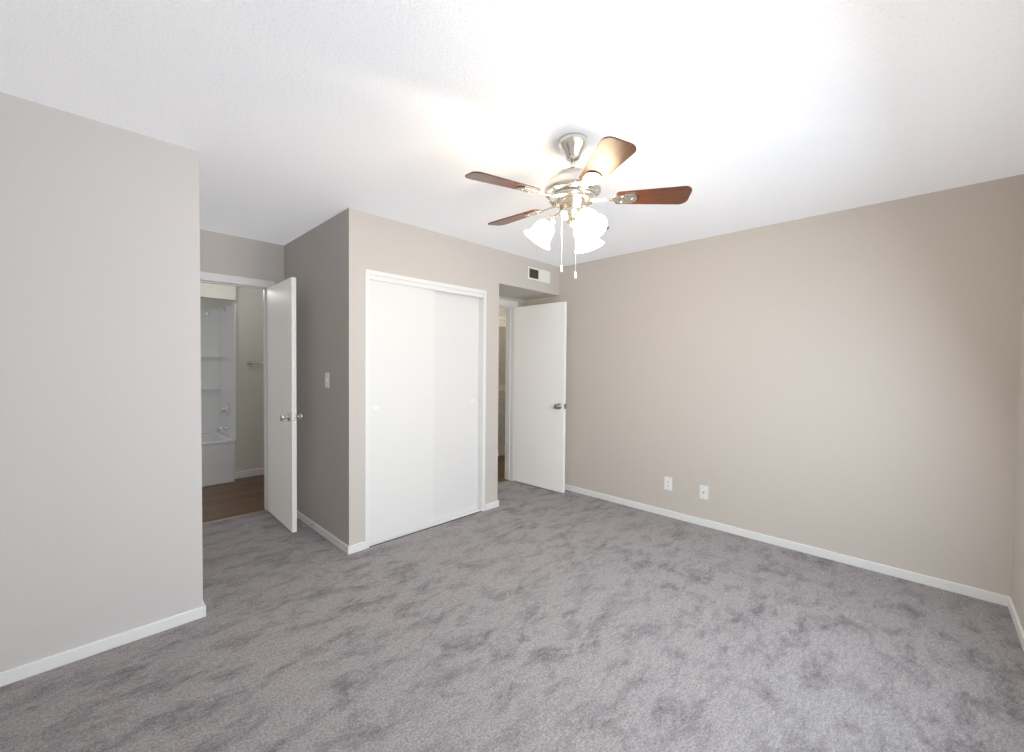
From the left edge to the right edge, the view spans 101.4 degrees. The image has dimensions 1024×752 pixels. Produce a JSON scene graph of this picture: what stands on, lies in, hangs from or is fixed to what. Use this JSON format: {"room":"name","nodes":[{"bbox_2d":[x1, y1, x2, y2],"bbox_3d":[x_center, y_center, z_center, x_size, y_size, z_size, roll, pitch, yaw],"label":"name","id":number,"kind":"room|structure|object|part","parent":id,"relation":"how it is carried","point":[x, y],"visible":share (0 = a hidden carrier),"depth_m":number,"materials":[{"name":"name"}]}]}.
{"room":"empty bedroom","nodes":[
{"label":"empty bedroom","id":0,"kind":"room"},
{"bbox_2d":[0,92,179,671],"bbox_3d":[-2.108,0.064,1.790,0.110,2.440,1.020,2,2,44],"label":"wall","id":1,"kind":"structure","parent":0,"point":[100,448],"depth_m":1.89,"materials":[{"name":"grey paint"}]},
{"bbox_2d":[0,603,205,686],"bbox_3d":[-1.988,1.254,1.864,0.015,0.058,0.990,2,2,44],"label":"baseboard","id":2,"kind":"structure","parent":1,"relation":"attached to","point":[13,675],"depth_m":1.93,"materials":[{"name":"white wood"}]},
{"bbox_2d":[176,145,202,612],"bbox_3d":[-2.217,0.042,2.698,1.537,2.440,0.110,2,2,44],"label":"wall","id":3,"kind":"structure","parent":0,"point":[188,323],"depth_m":2.16,"materials":[{"name":"grey paint"}]},
{"bbox_2d":[200,298,219,433],"bbox_3d":[-4.216,-0.026,4.830,0.120,2.440,1.610,2,2,44],"label":"wall","id":4,"kind":"structure","parent":0,"point":[207,305],"depth_m":5.19,"materials":[{"name":"white paint"}]},
{"bbox_2d":[200,282,239,301],"bbox_3d":[-3.670,-1.037,4.209,0.100,0.380,1.510,2,2,44],"label":"wall","id":5,"kind":"structure","parent":0,"point":[210,292],"depth_m":4.63,"materials":[{"name":"white paint"}]},
{"bbox_2d":[220,302,227,436],"bbox_3d":[-3.471,-0.027,5.157,0.480,2.440,0.100,2,2,44],"label":"wall","id":6,"kind":"structure","parent":0,"point":[222,304],"depth_m":5.13,"materials":[{"name":"white paint"}]},
{"bbox_2d":[200,229,283,284],"bbox_3d":[-2.271,0.015,3.819,0.110,2.440,3.130,2,2,44],"label":"wall","id":7,"kind":"structure","parent":0,"point":[226,254],"depth_m":3.63,"materials":[{"name":"grey paint"}]},
{"bbox_2d":[200,271,274,523],"bbox_3d":[-2.499,0.191,3.592,0.134,2.095,0.828,2,2,44],"label":"door frame","id":8,"kind":"structure","parent":7,"relation":"attached to","point":[222,279],"depth_m":3.80,"materials":[{"name":"white wood"}]},
{"bbox_2d":[267,277,303,532],"bbox_3d":[-1.963,0.226,3.547,0.705,2.012,0.173,2,2,44],"label":"door","id":9,"kind":"structure","parent":7,"relation":"in","point":[283,416],"depth_m":3.46,"materials":[{"name":"white paint"},{"name":"brushed nickel"}]},
{"bbox_2d":[228,287,263,471],"bbox_3d":[-2.715,-0.027,5.466,0.110,2.440,1.600,2,2,44],"label":"wall","id":10,"kind":"structure","parent":0,"point":[249,441],"depth_m":4.98,"materials":[{"name":"white paint"}]},
{"bbox_2d":[200,304,236,439],"bbox_3d":[-3.928,-0.045,4.471,0.789,1.540,1.520,2,2,44],"label":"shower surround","id":11,"kind":"structure","parent":10,"relation":"attached to","point":[218,360],"depth_m":5.16,"materials":[{"name":"white plastic"}]},
{"bbox_2d":[203,307,227,431],"bbox_3d":[-3.489,-0.081,4.933,0.150,1.478,0.223,2,2,44],"label":"shower fixture set","id":12,"kind":"object","parent":11,"relation":"attached to","point":[225,409],"visible":1,"depth_m":4.97,"materials":[{"name":"silver metal"}]},
{"bbox_2d":[235,468,263,478],"bbox_3d":[-2.717,1.155,5.415,0.012,0.078,1.500,2,2,44],"label":"baseboard","id":13,"kind":"structure","parent":10,"relation":"attached to","point":[242,474],"depth_m":4.99,"materials":[{"name":"white wood"}]},
{"bbox_2d":[247,361,263,364],"bbox_3d":[-2.882,-0.158,5.172,0.056,0.047,0.658,2,2,44],"label":"towel rail","id":14,"kind":"object","parent":10,"relation":"attached to","point":[249,362],"visible":0.38,"depth_m":4.97,"materials":[{"name":"silver metal"}]},
{"bbox_2d":[284,213,339,538],"bbox_3d":[-1.632,0.028,3.510,1.235,2.440,0.117,2,2,44],"label":"wall","id":15,"kind":"structure","parent":0,"point":[327,263],"depth_m":3.34,"materials":[{"name":"grey paint"}]},
{"bbox_2d":[297,510,355,554],"bbox_3d":[-1.635,1.221,3.442,1.354,0.058,0.015,2,2,44],"label":"baseboard","id":16,"kind":"structure","parent":15,"relation":"attached to","point":[351,549],"depth_m":3.20,"materials":[{"name":"white wood"}]},
{"bbox_2d":[325,373,328,387],"bbox_3d":[-1.419,0.032,3.205,0.070,0.115,0.018,2,2,44],"label":"toggle light switch","id":17,"kind":"object","parent":15,"relation":"attached to","point":[326,380],"visible":1,"depth_m":3.20,"materials":[{"name":"white plastic"}]},
{"bbox_2d":[202,455,506,522],"bbox_3d":[-1.546,1.264,5.025,2.255,0.100,5.620,2,2,44],"label":"floor","id":18,"kind":"structure","parent":0,"point":[239,496],"depth_m":4.22,"materials":[{"name":"brown wood"}]},
{"bbox_2d":[201,432,234,486],"bbox_3d":[-3.938,0.963,4.494,0.766,0.484,1.498,2,2,44],"label":"tub","id":19,"kind":"object","parent":18,"relation":"on","point":[218,457],"visible":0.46,"depth_m":4.67,"materials":[{"name":"white ceramic"}]},
{"bbox_2d":[340,208,491,545],"bbox_3d":[-0.710,0.037,3.468,0.100,2.440,1.350,2,2,44],"label":"wall","id":20,"kind":"structure","parent":0,"point":[368,241],"depth_m":3.04,"materials":[{"name":"grey paint"}]},
{"bbox_2d":[369,280,433,544],"bbox_3d":[-0.861,0.255,3.290,0.033,1.985,0.575,2,2,44],"label":"closet door","id":21,"kind":"structure","parent":20,"relation":"in","point":[401,387],"depth_m":3.26,"materials":[{"name":"white paint"}]},
{"bbox_3d":[-1.016,0.243,3.111,0.005,0.060,0.060,2,2,44],"label":"handle","id":22,"kind":"part","parent":21,"relation":"part of","materials":[{"name":"white plastic"}]},
{"bbox_2d":[365,269,486,548],"bbox_3d":[-0.690,0.240,3.491,0.106,2.033,1.172,2,2,44],"label":"trim","id":23,"kind":"structure","parent":20,"relation":"attached to","point":[406,281],"depth_m":3.56,"materials":[{"name":"white wood"}]},
{"bbox_2d":[433,290,478,521],"bbox_3d":[-0.515,0.249,3.702,0.033,1.985,0.557,2,2,44],"label":"closet door","id":24,"kind":"structure","parent":20,"relation":"in","point":[456,392],"depth_m":3.70,"materials":[{"name":"white wood"}]},
{"bbox_3d":[-0.360,0.231,3.839,0.005,0.060,0.060,2,2,44],"label":"handle","id":25,"kind":"part","parent":24,"relation":"part of","materials":[{"name":"white plastic"}]},
{"bbox_2d":[488,248,498,502],"bbox_3d":[-0.781,0.011,4.556,1.726,2.440,0.103,2,2,44],"label":"wall","id":26,"kind":"structure","parent":0,"point":[492,420],"depth_m":3.95,"materials":[{"name":"grey paint"}]},
{"bbox_2d":[485,500,498,507],"bbox_3d":[-0.323,1.215,4.187,0.525,0.058,0.038,2,2,44],"label":"baseboard","id":27,"kind":"structure","parent":26,"relation":"attached to","point":[494,504],"depth_m":3.96,"materials":[{"name":"white wood"}]},
{"bbox_2d":[498,307,505,446],"bbox_3d":[-0.396,-0.022,6.102,0.110,2.440,2.644,2,2,44],"label":"wall","id":28,"kind":"structure","parent":0,"point":[502,312],"depth_m":6.26,"materials":[{"name":"grey paint"}]},
{"bbox_2d":[498,316,505,455],"bbox_3d":[-0.013,0.155,6.390,0.035,2.080,1.000,2,2,44],"label":"door","id":29,"kind":"structure","parent":28,"relation":"in","point":[502,368],"depth_m":6.24,"materials":[{"name":"white wood"}]},
{"bbox_2d":[499,296,523,306],"bbox_3d":[-0.222,0.012,4.724,0.110,2.440,0.921,2,2,44],"label":"wall","id":30,"kind":"structure","parent":0,"point":[520,303],"depth_m":4.90,"materials":[{"name":"grey paint"}]},
{"bbox_2d":[498,299,517,482],"bbox_3d":[-0.282,0.185,4.668,0.134,2.095,0.845,2,2,44],"label":"door frame","id":31,"kind":"structure","parent":30,"relation":"attached to","point":[509,306],"depth_m":4.91,"materials":[{"name":"white wood"}]},
{"bbox_2d":[513,302,566,492],"bbox_3d":[0.297,0.220,4.658,0.724,2.012,0.173,2,2,44],"label":"entry door","id":32,"kind":"structure","parent":30,"relation":"in","point":[540,336],"depth_m":4.61,"materials":[{"name":"white paint"},{"name":"dark satin nickel"}]},
{"bbox_2d":[0,480,1023,751],"bbox_3d":[-0.289,1.335,2.459,4.783,0.100,4.497,2,2,44],"label":"floor","id":33,"kind":"structure","parent":0,"point":[528,618],"depth_m":1.96,"materials":[{"name":"grey carpet"}]},
{"bbox_2d":[0,0,1023,266],"bbox_3d":[-0.491,-1.238,3.749,7.194,0.100,6.310,2,2,44],"label":"ceiling","id":34,"kind":"structure","parent":0,"point":[290,120],"depth_m":1.72,"materials":[{"name":"white paint"}]},
{"bbox_2d":[465,132,691,278],"bbox_3d":[0.265,-0.804,2.064,1.022,0.675,1.063,2,2,44],"label":"fan","id":35,"kind":"object","parent":34,"relation":"hanging from","point":[572,192],"visible":1,"depth_m":1.96,"materials":[{"name":"brown wood"}]},
{"label":"blade","id":36,"kind":"part","parent":35,"relation":"part of","materials":[{"name":"brown wood"}]},
{"label":"blade","id":37,"kind":"part","parent":35,"relation":"part of","materials":[{"name":"brown wood"}]},
{"bbox_3d":[0.119,-0.853,1.950,0.103,0.026,0.216,2,2,44],"label":"arm","id":38,"kind":"part","parent":35,"relation":"part of"},
{"bbox_3d":[0.151,-0.858,2.173,0.221,0.026,0.073,2,2,44],"label":"arm","id":39,"kind":"part","parent":35,"relation":"part of"},
{"bbox_3d":[0.319,-0.696,2.061,0.432,0.143,0.407,2,2,44],"label":"lamp shade","id":40,"kind":"part","parent":35,"relation":"part of","materials":[{"name":"white glass"}]},
{"bbox_3d":[0.272,-0.633,2.012,0.078,0.335,0.042,2,2,44],"label":"cord","id":41,"kind":"part","parent":35,"relation":"part of","materials":[{"name":"white plastic"}]},
{"bbox_3d":[0.329,-0.848,1.846,0.195,0.026,0.153,2,2,44],"label":"arm","id":42,"kind":"part","parent":35,"relation":"part of"},
{"bbox_3d":[0.365,-0.848,1.670,0.138,0.006,0.342,12,-1,-11],"label":"blade","id":43,"kind":"part","parent":35,"relation":"part of","materials":[{"name":"brown wood"}]},
{"bbox_3d":[0.488,-0.851,2.015,0.192,0.026,0.157,2,2,44],"label":"arm","id":44,"kind":"part","parent":35,"relation":"part of"},
{"bbox_3d":[0.667,-0.852,1.993,0.342,0.006,0.138,1,-11,7],"label":"blade","id":45,"kind":"part","parent":35,"relation":"part of","materials":[{"name":"brown wood"}]},
{"bbox_2d":[499,250,559,299],"bbox_3d":[0.015,-1.045,4.477,0.526,0.312,0.921,2,2,44],"label":"soffit","id":46,"kind":"structure","parent":0,"point":[515,282],"depth_m":4.28,"materials":[{"name":"grey paint"}]},
{"bbox_2d":[528,266,549,283],"bbox_3d":[0.285,-1.051,4.371,0.007,0.126,0.350,2,2,44],"label":"air vent register","id":47,"kind":"object","parent":46,"relation":"attached to","point":[536,274],"visible":1,"depth_m":4.36,"materials":[{"name":"white plastic"}]},
{"bbox_2d":[524,174,1023,596],"bbox_3d":[1.494,0.049,3.764,3.904,2.440,0.110,2,2,44],"label":"wall","id":48,"kind":"structure","parent":0,"point":[844,382],"depth_m":2.96,"materials":[{"name":"beige paint"}]},
{"bbox_2d":[664,476,671,490],"bbox_3d":[1.407,0.969,3.780,0.070,0.115,0.008,2,2,44],"label":"duplex electrical outlet","id":49,"kind":"object","parent":48,"relation":"attached to","point":[667,483],"visible":1,"depth_m":3.78,"materials":[{"name":"white plastic"}]},
{"bbox_2d":[700,485,708,499],"bbox_3d":[1.626,0.988,3.557,0.070,0.115,0.019,2,2,44],"label":"outlet","id":50,"kind":"object","parent":48,"relation":"attached to","point":[703,492],"visible":1,"depth_m":3.56,"materials":[{"name":"white plastic"}]},
{"bbox_2d":[565,484,1003,605],"bbox_3d":[1.467,1.242,3.719,3.764,0.058,0.015,2,2,44],"label":"baseboard","id":51,"kind":"structure","parent":48,"relation":"attached to","point":[969,591],"depth_m":3.00,"materials":[{"name":"white wood"}]},
{"bbox_2d":[1011,257,1023,629],"bbox_3d":[1.390,0.118,0.794,0.110,2.440,4.497,2,2,44],"label":"wall","id":52,"kind":"structure","parent":0,"point":[1017,589],"depth_m":2.27,"materials":[{"name":"grey paint"}]},
{"bbox_2d":[1004,595,1023,650],"bbox_3d":[1.335,1.307,0.864,0.015,0.058,4.277,2,2,44],"label":"baseboard","id":53,"kind":"structure","parent":52,"relation":"attached to","point":[1008,602],"depth_m":2.21,"materials":[{"name":"white wood"}]}
]}

